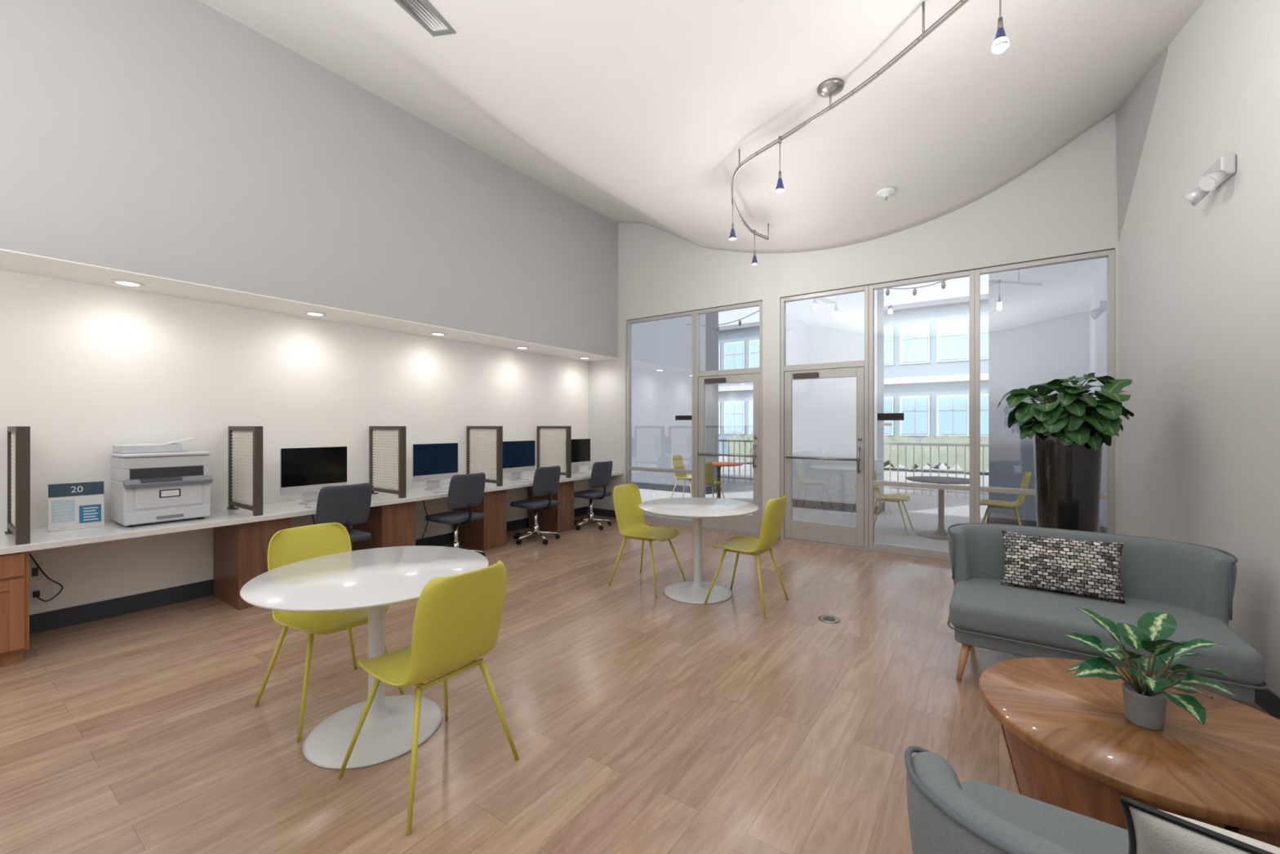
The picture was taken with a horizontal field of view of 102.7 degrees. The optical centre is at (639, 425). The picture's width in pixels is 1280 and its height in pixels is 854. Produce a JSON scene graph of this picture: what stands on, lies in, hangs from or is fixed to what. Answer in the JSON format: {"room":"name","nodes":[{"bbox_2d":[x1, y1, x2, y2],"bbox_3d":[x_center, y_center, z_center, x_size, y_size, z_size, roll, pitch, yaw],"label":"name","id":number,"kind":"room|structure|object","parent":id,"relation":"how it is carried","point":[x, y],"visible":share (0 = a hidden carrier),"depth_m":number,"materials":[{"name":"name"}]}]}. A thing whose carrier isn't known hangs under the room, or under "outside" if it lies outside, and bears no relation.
{"room":"business center lounge","nodes":[
{"label":"business center lounge","id":0,"kind":"room"},
{"bbox_2d":[0,269,587,614],"bbox_3d":[-3.727,0.190,4.239,0.150,2.460,9.860,0,0,35],"label":"wall","id":1,"kind":"structure","parent":0,"point":[91,369],"depth_m":4.27,"materials":[{"name":"paint"}]},
{"bbox_2d":[29,562,42,580],"bbox_3d":[-4.143,1.000,3.505,0.010,0.110,0.070,0,0,35],"label":"wall outlet","id":2,"kind":"object","parent":1,"relation":"attached to","point":[35,573],"visible":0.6,"depth_m":3.50,"materials":[{"name":"white plastic"}]},
{"bbox_2d":[31,567,38,576],"bbox_3d":[-4.140,1.000,3.503,0.002,0.060,0.030,0,0,35],"label":"socket","id":3,"kind":"object","parent":2,"relation":"attached to","point":[34,570],"depth_m":3.50,"materials":[{"name":"grey plastic"}]},
{"bbox_2d":[29,552,62,604],"bbox_3d":[-4.093,1.039,3.521,0.074,0.362,0.164,0,0,35],"label":"power cord","id":4,"kind":"object","parent":1,"relation":"attached to","point":[44,593],"visible":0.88,"depth_m":3.52,"materials":[{"name":"black plastic"}]},
{"bbox_2d":[29,506,587,634],"bbox_3d":[-3.662,1.355,4.187,0.015,0.130,9.830,0,0,35],"label":"baseboard","id":5,"kind":"structure","parent":1,"relation":"attached to","point":[76,615],"depth_m":3.91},
{"bbox_2d":[0,0,617,358],"bbox_3d":[-3.477,-2.185,4.064,0.760,2.290,9.860,0,0,35],"label":"wall","id":6,"kind":"structure","parent":0,"point":[177,140],"depth_m":4.07,"materials":[{"name":"paint"}]},
{"bbox_2d":[110,279,144,287],"bbox_3d":[-3.699,-1.026,3.694,0.176,0.009,0.176,0,0,35],"label":"recessed light","id":7,"kind":"object","parent":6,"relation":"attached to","point":[123,282],"visible":1,"depth_m":3.69,"materials":[{"name":"white laminate"}]},
{"bbox_2d":[0,248,617,361],"bbox_3d":[-3.413,-1.036,4.024,0.608,0.008,9.849,0,0,35],"label":"soffit","id":8,"kind":"structure","parent":6,"relation":"attached to","point":[10,260],"depth_m":4.18,"materials":[{"name":"paint"}]},
{"bbox_2d":[303,311,326,316],"bbox_3d":[-2.987,-1.026,4.710,0.176,0.009,0.176,0,0,35],"label":"recessed light","id":9,"kind":"object","parent":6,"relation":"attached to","point":[311,313],"visible":1,"depth_m":4.70,"materials":[{"name":"white laminate"}]},
{"bbox_2d":[430,332,446,335],"bbox_3d":[-2.264,-1.026,5.741,0.176,0.009,0.176,0,0,35],"label":"recessed light","id":10,"kind":"object","parent":6,"relation":"attached to","point":[431,333],"visible":1,"depth_m":5.72,"materials":[{"name":"white laminate"}]},
{"bbox_2d":[515,346,528,349],"bbox_3d":[-1.551,-1.026,6.756,0.176,0.009,0.176,0,0,35],"label":"recessed light","id":11,"kind":"object","parent":6,"relation":"attached to","point":[520,348],"visible":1,"depth_m":6.77,"materials":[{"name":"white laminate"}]},
{"bbox_2d":[578,356,590,359],"bbox_3d":[-0.839,-1.026,7.771,0.176,0.009,0.176,0,0,35],"label":"recessed light","id":12,"kind":"object","parent":6,"relation":"attached to","point":[581,357],"visible":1,"depth_m":7.76,"materials":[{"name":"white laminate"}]},
{"bbox_2d":[0,469,622,667],"bbox_3d":[-3.354,1.062,4.029,0.699,0.715,9.745,0,0,35],"label":"desk","id":13,"kind":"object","parent":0,"point":[242,539],"depth_m":4.09,"materials":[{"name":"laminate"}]},
{"bbox_2d":[4,426,30,544],"bbox_3d":[-3.921,0.354,3.221,0.620,0.700,0.059,0,0,35],"label":"divider","id":14,"kind":"object","parent":13,"relation":"on","point":[18,437],"visible":1,"depth_m":3.05,"materials":[{"name":"wood"}]},
{"bbox_2d":[48,480,105,531],"bbox_3d":[-3.878,0.550,3.527,0.100,0.308,0.260,0,0,39],"label":"sign","id":15,"kind":"object","parent":13,"relation":"on","point":[77,505],"visible":1,"depth_m":3.53,"materials":[{"name":"white paper"}]},
{"bbox_2d":[109,437,213,526],"bbox_3d":[-3.561,0.398,3.817,0.462,0.611,0.486,0,0,35],"label":"printer","id":16,"kind":"object","parent":13,"relation":"on","point":[150,482],"visible":1,"depth_m":3.69,"materials":[{"name":"plastic"}]},
{"bbox_2d":[125,504,209,524],"bbox_3d":[-3.406,0.642,3.709,0.018,0.083,0.460,0,0,35],"label":"paper tray","id":17,"kind":"object","parent":16,"relation":"on","point":[176,512],"depth_m":3.69,"materials":[{"name":"plastic"}]},
{"bbox_2d":[160,437,199,445],"bbox_3d":[-3.569,0.122,3.935,0.208,0.060,0.227,0,0,35],"label":"tray","id":18,"kind":"object","parent":16,"relation":"on","point":[172,442],"depth_m":3.90,"materials":[{"name":"plastic"}]},
{"bbox_2d":[226,426,262,515],"bbox_3d":[-3.241,0.354,4.191,0.620,0.700,0.059,0,0,35],"label":"divider","id":19,"kind":"object","parent":13,"relation":"on","point":[245,442],"visible":1,"depth_m":4.14,"materials":[{"name":"white fabric"}]},
{"bbox_2d":[305,504,316,507],"bbox_3d":[-2.773,0.698,4.510,0.110,0.013,0.280,0,0,35],"label":"keyboard","id":20,"kind":"object","parent":13,"relation":"on","point":[312,505],"visible":0.33,"depth_m":4.40,"materials":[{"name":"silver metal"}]},
{"bbox_2d":[0,469,622,555],"bbox_3d":[-3.354,0.725,4.029,0.699,0.040,9.745,0,0,35],"label":"countertop","id":21,"kind":"structure","parent":13,"relation":"on","point":[40,538],"depth_m":3.77,"materials":[{"name":"white laminate"}]},
{"bbox_2d":[280,446,346,504],"bbox_3d":[-2.968,0.452,4.684,0.180,0.505,0.550,0,0,35],"label":"desktop computer","id":22,"kind":"object","parent":13,"relation":"on","point":[306,471],"visible":0.8,"depth_m":4.65,"materials":[{"name":"silver metal"}]},
{"bbox_2d":[368,426,406,497],"bbox_3d":[-2.557,0.354,5.165,0.620,0.700,0.059,0,0,35],"label":"divider","id":23,"kind":"object","parent":13,"relation":"on","point":[391,441],"visible":0.91,"depth_m":5.13,"materials":[{"name":"beige fabric"}]},
{"bbox_2d":[421,500,427,539],"bbox_3d":[-2.458,1.026,5.845,0.074,0.552,0.013,0,0,-16],"label":"hanging cable","id":24,"kind":"object","parent":13,"relation":"hanging from","point":[423,500],"visible":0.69,"depth_m":5.84,"materials":[{"name":"black plastic"}]},
{"bbox_2d":[412,443,457,490],"bbox_3d":[-2.262,0.452,5.691,0.180,0.505,0.550,0,0,35],"label":"desktop computer","id":25,"kind":"object","parent":13,"relation":"on","point":[432,463],"visible":0.92,"depth_m":5.67,"materials":[{"name":"silver metal"}]},
{"bbox_2d":[433,488,448,493],"bbox_3d":[-2.066,0.698,5.517,0.110,0.013,0.280,0,0,35],"label":"keyboard","id":26,"kind":"object","parent":13,"relation":"on","point":[446,490],"visible":0.55,"depth_m":5.42,"materials":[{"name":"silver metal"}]},
{"bbox_2d":[466,426,502,486],"bbox_3d":[-1.874,0.354,6.140,0.620,0.700,0.059,0,0,35],"label":"divider","id":27,"kind":"object","parent":13,"relation":"on","point":[499,429],"visible":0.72,"depth_m":6.10,"materials":[{"name":"white fabric"}]},
{"bbox_2d":[502,440,534,480],"bbox_3d":[-1.573,0.452,6.673,0.180,0.505,0.550,0,0,35],"label":"desktop computer","id":28,"kind":"object","parent":13,"relation":"on","point":[518,456],"visible":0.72,"depth_m":6.66,"materials":[{"name":"silver metal"}]},
{"bbox_2d":[520,479,533,482],"bbox_3d":[-1.377,0.698,6.500,0.110,0.013,0.280,0,0,35],"label":"keyboard","id":29,"kind":"object","parent":13,"relation":"on","point":[531,480],"visible":0.59,"depth_m":6.41,"materials":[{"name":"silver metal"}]},
{"bbox_2d":[536,426,571,477],"bbox_3d":[-1.202,0.354,7.097,0.620,0.700,0.059,0,0,35],"label":"divider","id":30,"kind":"object","parent":13,"relation":"on","point":[566,430],"visible":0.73,"depth_m":7.06,"materials":[{"name":"beige fabric"}]},
{"bbox_2d":[571,438,590,473],"bbox_3d":[-0.918,0.452,7.607,0.180,0.505,0.550,0,0,35],"label":"desktop computer","id":31,"kind":"object","parent":13,"relation":"on","point":[580,448],"visible":0.73,"depth_m":7.65,"materials":[{"name":"silver metal"}]},
{"bbox_2d":[0,514,1269,853],"bbox_3d":[-0.620,1.480,2.041,7.760,0.120,10.130,0,0,35],"label":"floor","id":32,"kind":"structure","parent":0,"point":[638,721],"depth_m":2.48,"materials":[{"name":"wood"}]},
{"bbox_2d":[254,522,404,741],"bbox_3d":[-1.617,0.987,2.661,0.558,0.872,0.505,0,0,35],"label":"shell chair","id":33,"kind":"object","parent":32,"relation":"on","point":[294,544],"visible":0.59,"depth_m":2.65,"materials":[{"name":"plastic"}]},
{"bbox_2d":[315,482,371,542],"bbox_3d":[-2.654,0.956,4.402,0.579,0.928,0.553,0,0,35],"label":"chair","id":34,"kind":"object","parent":32,"relation":"on","point":[348,505],"visible":0.51,"depth_m":4.27,"materials":[{"name":"grey fabric"}]},
{"bbox_2d":[240,545,488,768],"bbox_3d":[-1.236,1.050,2.400,1.010,0.740,1.010,0,0,35],"label":"pedestal table","id":35,"kind":"object","parent":32,"relation":"on","point":[374,579],"visible":0.9,"depth_m":2.33,"materials":[{"name":"white plastic"}]},
{"bbox_2d":[337,560,519,835],"bbox_3d":[-0.850,0.987,2.111,0.558,0.872,0.505,0,0,35],"label":"shell chair","id":36,"kind":"object","parent":32,"relation":"on","point":[457,619],"visible":1,"depth_m":1.95,"materials":[{"name":"plastic"}]},
{"bbox_2d":[425,472,485,555],"bbox_3d":[-1.960,0.956,5.393,0.579,0.928,0.553,0,0,35],"label":"chair","id":37,"kind":"object","parent":32,"relation":"on","point":[465,491],"visible":0.77,"depth_m":5.26,"materials":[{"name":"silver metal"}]},
{"bbox_2d":[510,465,560,544],"bbox_3d":[-1.305,0.956,6.326,0.579,0.928,0.553,0,0,35],"label":"chair","id":38,"kind":"object","parent":32,"relation":"on","point":[546,479],"visible":1,"depth_m":6.20,"materials":[{"name":"grey fabric"}]},
{"bbox_2d":[573,460,612,529],"bbox_3d":[-0.702,0.956,7.185,0.579,0.928,0.553,0,0,35],"label":"chair","id":39,"kind":"object","parent":32,"relation":"on","point":[601,474],"visible":0.94,"depth_m":7.06,"materials":[{"name":"grey fabric"}]},
{"bbox_2d":[608,484,686,596],"bbox_3d":[0.052,0.987,4.605,0.558,0.872,0.505,0,0,35],"label":"shell chair","id":40,"kind":"object","parent":32,"relation":"on","point":[627,499],"visible":0.97,"depth_m":4.68,"materials":[{"name":"plastic"}]},
{"bbox_2d":[638,497,758,604],"bbox_3d":[0.492,1.050,4.358,1.010,0.740,1.010,0,0,35],"label":"pedestal table","id":41,"kind":"object","parent":32,"relation":"on","point":[695,592],"visible":0.98,"depth_m":4.31,"materials":[{"name":"white laminate"}]},
{"bbox_2d":[703,494,788,618],"bbox_3d":[0.875,0.987,4.101,0.558,0.872,0.505,0,0,35],"label":"shell chair","id":42,"kind":"object","parent":32,"relation":"on","point":[775,509],"visible":1,"depth_m":3.96,"materials":[{"name":"plastic"}]},
{"bbox_2d":[817,614,839,622],"bbox_3d":[1.387,1.417,3.754,0.150,0.006,0.150,0,0,35],"label":"floor outlet cover","id":43,"kind":"object","parent":32,"relation":"on","point":[824,618],"visible":1,"depth_m":3.74,"materials":[{"name":"silver metal"}]},
{"bbox_2d":[904,745,1128,853],"bbox_3d":[1.158,1.030,0.806,1.285,0.786,0.806,0,0,35],"label":"armchair","id":44,"kind":"object","parent":32,"relation":"on","point":[947,815],"visible":1,"depth_m":0.95,"materials":[{"name":"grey fabric"}]},
{"bbox_2d":[960,779,1128,853],"bbox_3d":[1.181,1.050,0.839,1.170,0.150,0.710,0,0,35],"label":"seat cushion","id":45,"kind":"object","parent":44,"relation":"on","point":[1075,832],"depth_m":1.26,"materials":[{"name":"grey fabric"}]},
{"bbox_2d":[1120,795,1279,853],"bbox_3d":[1.132,0.835,0.867,0.471,0.276,0.187,0,0,43],"label":"pillow","id":46,"kind":"object","parent":44,"relation":"on","point":[1151,830],"visible":1,"depth_m":0.92,"materials":[{"name":"white fabric"}]},
{"bbox_2d":[997,372,1133,532],"bbox_3d":[3.103,0.517,3.678,0.755,1.806,0.679,0,0,2],"label":"potted plant","id":47,"kind":"object","parent":32,"relation":"on","point":[1069,433],"visible":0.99,"depth_m":3.53,"materials":[{"name":"plant"}]},
{"bbox_2d":[1032,431,1103,532],"bbox_3d":[3.073,0.728,3.683,0.392,1.385,0.392,0,0,35],"label":"pot","id":48,"kind":"object","parent":47,"relation":"on","point":[1068,478],"depth_m":3.54,"materials":[{"name":"black ceramic"}]},
{"bbox_2d":[946,523,1268,703],"bbox_3d":[2.413,1.030,2.821,1.255,0.786,0.806,0,0,35],"label":"loveseat","id":49,"kind":"object","parent":32,"relation":"on","point":[1194,584],"visible":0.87,"depth_m":2.73,"materials":[{"name":"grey fabric"}]},
{"bbox_2d":[1000,530,1125,604],"bbox_3d":[2.460,0.815,3.002,0.562,0.314,0.159,0,0,40],"label":"knit pillow","id":50,"kind":"object","parent":49,"relation":"on","point":[1080,567],"visible":1,"depth_m":2.95,"materials":[{"name":"fabric"}]},
{"bbox_2d":[949,577,1265,684],"bbox_3d":[2.390,1.050,2.788,1.170,0.150,0.710,0,0,35],"label":"seat cushion","id":51,"kind":"object","parent":49,"relation":"on","point":[983,607],"depth_m":2.64,"materials":[{"name":"grey fabric"}]},
{"bbox_2d":[978,657,1279,847],"bbox_3d":[1.717,1.210,1.751,0.930,0.420,0.930,0,0,35],"label":"coffee table","id":52,"kind":"object","parent":32,"relation":"on","point":[1071,744],"visible":0.82,"depth_m":1.62,"materials":[{"name":"brown wood"}]},
{"bbox_2d":[1064,607,1242,730],"bbox_3d":[1.698,0.828,1.719,0.422,0.344,0.449,0,0,35],"label":"potted dieffenbachia","id":53,"kind":"object","parent":52,"relation":"on","point":[1144,704],"visible":1,"depth_m":1.71,"materials":[{"name":"green plant"}]},
{"bbox_2d":[1121,681,1167,730],"bbox_3d":[1.697,0.944,1.723,0.110,0.112,0.110,0,0,35],"label":"pot","id":54,"kind":"object","parent":53,"relation":"on","point":[1144,708],"depth_m":1.69,"materials":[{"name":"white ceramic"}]},
{"bbox_2d":[198,0,1204,253],"bbox_3d":[-0.429,-2.671,1.947,6.739,1.157,9.895,0,0,35],"label":"ceiling","id":55,"kind":"structure","parent":0,"point":[632,111],"depth_m":3.79,"materials":[{"name":"paint"}]},
{"bbox_2d":[393,0,456,36],"bbox_3d":[-1.394,-2.595,3.115,0.200,0.040,0.560,12,5,23],"label":"ceiling air vent","id":56,"kind":"object","parent":55,"relation":"attached to","point":[402,3],"depth_m":3.23,"materials":[{"name":"white metal"}]},
{"bbox_2d":[728,0,1008,265],"bbox_3d":[1.284,-2.099,3.636,0.755,0.742,4.007,0,0,-7],"label":"track light","id":57,"kind":"object","parent":55,"relation":"hanging from","point":[830,87],"visible":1,"depth_m":3.49,"materials":[{"name":"silver metal"}]},
{"bbox_2d":[876,186,896,200],"bbox_3d":[2.373,-2.215,4.932,0.170,0.090,0.170,0,0,35],"label":"smoke detector","id":58,"kind":"object","parent":55,"relation":"attached to","point":[885,193],"visible":1,"depth_m":4.89,"materials":[{"name":"white plastic"}]},
{"bbox_2d":[587,112,1118,538],"bbox_3d":[1.824,-0.955,6.440,6.710,4.750,0.120,0,0,35],"label":"wall","id":59,"kind":"structure","parent":0,"point":[1066,204],"depth_m":6.13,"materials":[{"name":"paint"}]},
{"bbox_2d":[626,311,694,527],"bbox_3d":[0.298,-0.090,7.499,1.185,3.020,0.080,0,0,35],"label":"frame","id":60,"kind":"object","parent":59,"relation":"attached to","point":[647,517],"visible":0.66,"depth_m":7.56,"materials":[{"name":"metal"}]},
{"bbox_2d":[588,506,779,538],"bbox_3d":[0.463,1.365,7.314,3.137,0.110,0.012,0,0,35],"label":"baseboard","id":61,"kind":"structure","parent":59,"relation":"attached to","point":[601,512],"depth_m":8.02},
{"bbox_2d":[697,373,759,533],"bbox_3d":[1.187,0.362,6.869,0.892,2.075,0.050,0,0,35],"label":"door","id":62,"kind":"structure","parent":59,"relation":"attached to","point":[747,523],"depth_m":6.79,"materials":[{"name":"metal"}]},
{"bbox_2d":[704,377,725,383],"bbox_3d":[1.014,-0.610,6.929,0.300,0.060,0.050,0,0,35],"label":"door closer","id":63,"kind":"object","parent":62,"relation":"attached to","point":[713,380],"depth_m":6.90,"materials":[{"name":"brown metal"}]},
{"bbox_2d":[697,444,756,467],"bbox_3d":[1.148,0.390,6.810,0.820,0.300,0.092,0,0,35],"label":"push bar","id":64,"kind":"object","parent":62,"relation":"attached to","point":[753,455],"visible":1,"depth_m":6.68,"materials":[{"name":"silver metal"}]},
{"bbox_2d":[694,301,762,536],"bbox_3d":[1.190,-0.090,6.873,0.990,3.020,0.080,0,0,35],"label":"frame","id":65,"kind":"object","parent":59,"relation":"attached to","point":[698,373],"visible":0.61,"depth_m":6.83,"materials":[{"name":"metal"}]},
{"bbox_2d":[784,292,850,365],"bbox_3d":[2.205,-1.153,6.159,0.939,0.805,0.007,0,0,35],"label":"glass","id":66,"kind":"object","parent":59,"relation":"attached to","point":[850,292],"visible":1,"depth_m":6.43,"materials":[{"name":"clear glass"}]},
{"bbox_2d":[784,366,864,547],"bbox_3d":[2.203,0.362,6.157,0.931,2.075,0.050,0,0,35],"label":"leaf","id":67,"kind":"object","parent":59,"relation":"attached to","point":[844,535],"visible":0.99,"depth_m":6.09,"materials":[{"name":"metal"}]},
{"bbox_2d":[792,372,818,378],"bbox_3d":[2.014,-0.610,6.228,0.300,0.060,0.050,0,0,35],"label":"door closer","id":68,"kind":"object","parent":67,"relation":"attached to","point":[811,375],"depth_m":6.20,"materials":[{"name":"brown metal"}]},
{"bbox_2d":[785,446,860,473],"bbox_3d":[2.164,0.390,6.097,0.859,0.300,0.092,0,0,35],"label":"push bar","id":69,"kind":"object","parent":67,"relation":"attached to","point":[858,459],"visible":1,"depth_m":5.96,"materials":[{"name":"silver metal"}]},
{"bbox_2d":[780,285,868,550],"bbox_3d":[2.205,-0.090,6.161,1.029,3.020,0.080,0,0,35],"label":"frame","id":70,"kind":"object","parent":59,"relation":"attached to","point":[864,363],"visible":0.87,"depth_m":6.19,"materials":[{"name":"metal"}]},
{"bbox_2d":[868,270,974,560],"bbox_3d":[3.042,-0.090,5.573,1.010,3.020,0.080,0,0,35],"label":"frame","id":71,"kind":"object","parent":59,"relation":"attached to","point":[877,546],"visible":0.82,"depth_m":5.62,"materials":[{"name":"metal"}]},
{"bbox_2d":[974,248,1115,533],"bbox_3d":[3.893,-0.090,4.977,1.067,3.020,0.080,0,0,35],"label":"frame","id":72,"kind":"object","parent":59,"relation":"attached to","point":[1109,495],"visible":0.59,"depth_m":4.98,"materials":[{"name":"metal"}]},
{"bbox_2d":[1118,0,1279,697],"bbox_3d":[1.917,-0.955,0.292,0.149,4.750,10.134,0,0,30],"label":"wall","id":73,"kind":"structure","parent":0,"point":[1199,285],"depth_m":3.07,"materials":[{"name":"paint"}]},
{"bbox_2d":[1115,47,1167,241],"bbox_3d":[4.048,-2.370,4.129,0.045,1.420,1.112,0,0,29],"label":"wall","id":74,"kind":"structure","parent":73,"relation":"attached to","point":[1133,117],"depth_m":4.27,"materials":[{"name":"paint"}]},
{"bbox_2d":[1182,153,1235,206],"bbox_3d":[3.273,-1.406,2.949,0.144,0.187,0.342,0,0,30],"label":"emergency light","id":75,"kind":"object","parent":73,"relation":"attached to","point":[1224,166],"visible":1,"depth_m":2.85,"materials":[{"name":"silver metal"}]},
{"bbox_2d":[1253,683,1279,719],"bbox_3d":[1.840,1.365,0.322,0.014,0.110,9.841,0,0,30],"label":"baseboard","id":76,"kind":"structure","parent":73,"relation":"attached to","point":[1267,700],"depth_m":2.53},
{"label":"outside","id":77,"kind":"structure","parent":0,"visible":0},
{"bbox_2d":[638,455,988,551],"bbox_3d":[8.809,1.530,16.040,24.000,0.180,23.619,0,0,35],"label":"ground","id":78,"kind":"structure","parent":77,"point":[922,510],"depth_m":8.93,"materials":[{"name":"concrete"}]},
{"bbox_2d":[631,311,718,494],"bbox_3d":[-0.270,-1.200,12.283,4.530,5.280,0.680,0,0,35],"label":"wall","id":79,"kind":"structure","parent":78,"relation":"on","point":[662,349],"depth_m":11.28,"materials":[{"name":"glass"}]},
{"bbox_2d":[671,454,692,497],"bbox_3d":[0.893,1.007,9.756,0.558,0.872,0.505,0,0,35],"label":"patio chair","id":80,"kind":"object","parent":78,"relation":"on","point":[677,460],"visible":0.67,"depth_m":9.88,"materials":[{"name":"yellow plastic"}]},
{"bbox_2d":[705,459,724,498],"bbox_3d":[1.185,1.007,8.915,0.505,0.872,0.558,0,0,35],"label":"patio chair","id":81,"kind":"object","parent":78,"relation":"on","point":[709,474],"visible":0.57,"depth_m":8.67,"materials":[{"name":"yellow plastic"}]},
{"bbox_2d":[711,462,743,497],"bbox_3d":[1.460,1.070,9.481,0.900,0.740,0.900,0,0,35],"label":"patio table","id":82,"kind":"object","parent":78,"relation":"on","point":[718,464],"visible":0.49,"depth_m":9.45,"materials":[{"name":"orange wood"}]},
{"bbox_2d":[786,288,885,515],"bbox_3d":[3.348,-1.200,9.012,1.710,5.280,0.680,0,0,35],"label":"wall","id":83,"kind":"structure","parent":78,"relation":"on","point":[828,329],"depth_m":8.72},
{"bbox_2d":[718,300,988,453],"bbox_3d":[12.476,-1.710,23.008,26.000,6.300,4.000,0,0,35],"label":"facade","id":84,"kind":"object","parent":78,"relation":"on","point":[931,315],"visible":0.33,"depth_m":21.33,"materials":[{"name":"paint"}]},
{"bbox_2d":[718,293,988,331],"bbox_3d":[12.389,-4.960,22.885,26.400,0.200,4.300,0,0,35],"label":"crown molding","id":85,"kind":"structure","parent":84,"relation":"on","point":[962,300],"depth_m":21.02,"materials":[{"name":"white paint"}]},
{"bbox_2d":[718,315,988,436],"bbox_3d":[11.255,-1.910,21.268,26.000,4.660,0.249,0,0,35],"label":"windows","id":86,"kind":"structure","parent":84,"relation":"attached to","point":[959,341],"depth_m":21.09,"materials":[{"name":"glass"}]},
{"bbox_2d":[718,439,988,499],"bbox_3d":[6.073,0.900,10.398,12.020,1.080,0.040,0,0,35],"label":"railing","id":87,"kind":"object","parent":78,"relation":"on","point":[956,445],"visible":0.26,"depth_m":10.73,"materials":[{"name":"metal"}]},
{"bbox_2d":[727,434,988,472],"bbox_3d":[9.356,0.867,15.913,14.041,1.145,1.000,0,0,35],"label":"hedge","id":88,"kind":"object","parent":78,"relation":"on","point":[897,438],"visible":0.24,"depth_m":15.87,"materials":[{"name":"green plant"}]},
{"bbox_2d":[874,470,913,536],"bbox_3d":[3.405,1.007,7.017,0.558,0.872,0.505,0,0,35],"label":"patio chair","id":89,"kind":"object","parent":78,"relation":"on","point":[881,497],"visible":0.58,"depth_m":7.04,"materials":[{"name":"yellow plastic"}]},
{"bbox_2d":[905,475,969,540],"bbox_3d":[3.943,1.070,6.701,0.840,0.740,0.840,0,0,35],"label":"patio table","id":90,"kind":"object","parent":78,"relation":"on","point":[940,533],"visible":0.77,"depth_m":6.67,"materials":[{"name":"metal"}]},
{"bbox_2d":[980,471,1031,525],"bbox_3d":[4.542,1.007,6.402,0.558,0.872,0.505,0,0,35],"label":"patio chair","id":91,"kind":"object","parent":78,"relation":"on","point":[1024,484],"visible":0.9,"depth_m":6.35,"materials":[{"name":"yellow plastic"}]},
{"bbox_2d":[986,257,1106,533],"bbox_3d":[7.019,-1.200,6.192,4.700,5.280,0.680,0,0,35],"label":"grey wing","id":92,"kind":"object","parent":78,"relation":"on","point":[1048,323],"visible":0.18,"depth_m":7.00},
{"bbox_2d":[700,310,759,331],"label":"track light","id":93,"kind":"object","parent":92,"relation":"hanging from","point":[740,320],"depth_m":9.43,"materials":[{"name":"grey metal"}]},
{"bbox_2d":[885,280,946,295],"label":"track light","id":94,"kind":"object","parent":92,"relation":"hanging from","point":[914,290],"depth_m":7.66,"materials":[{"name":"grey metal"}]},
{"bbox_3d":[0.297,-0.465,7.498,1.095,2.180,0.007,0,0,35],"label":"glass","id":95,"kind":"object","parent":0,"visible":0},
{"bbox_2d":[675,415,692,420],"bbox_3d":[0.618,-0.113,7.263,0.270,0.065,0.006,0,0,35],"label":"sticker","id":96,"kind":"object","parent":95,"relation":"attached to","point":[677,417],"visible":1,"depth_m":7.27,"materials":[{"name":"black plastic"}]},
{"bbox_3d":[3.042,-0.465,5.572,0.920,2.180,0.007,0,0,35],"label":"glass","id":97,"kind":"object","parent":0,"visible":0},
{"bbox_2d":[880,422,892,425],"bbox_3d":[2.767,-0.015,5.756,0.120,0.030,0.006,0,0,35],"label":"sticker","id":98,"kind":"object","parent":97,"relation":"attached to","point":[881,424],"visible":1,"depth_m":5.75,"materials":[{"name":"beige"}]},
{"bbox_2d":[877,413,903,420],"bbox_3d":[2.804,-0.100,5.730,0.270,0.080,0.006,0,0,35],"label":"sticker","id":99,"kind":"object","parent":97,"relation":"attached to","point":[881,416],"visible":1,"depth_m":5.73,"materials":[{"name":"black plastic"}]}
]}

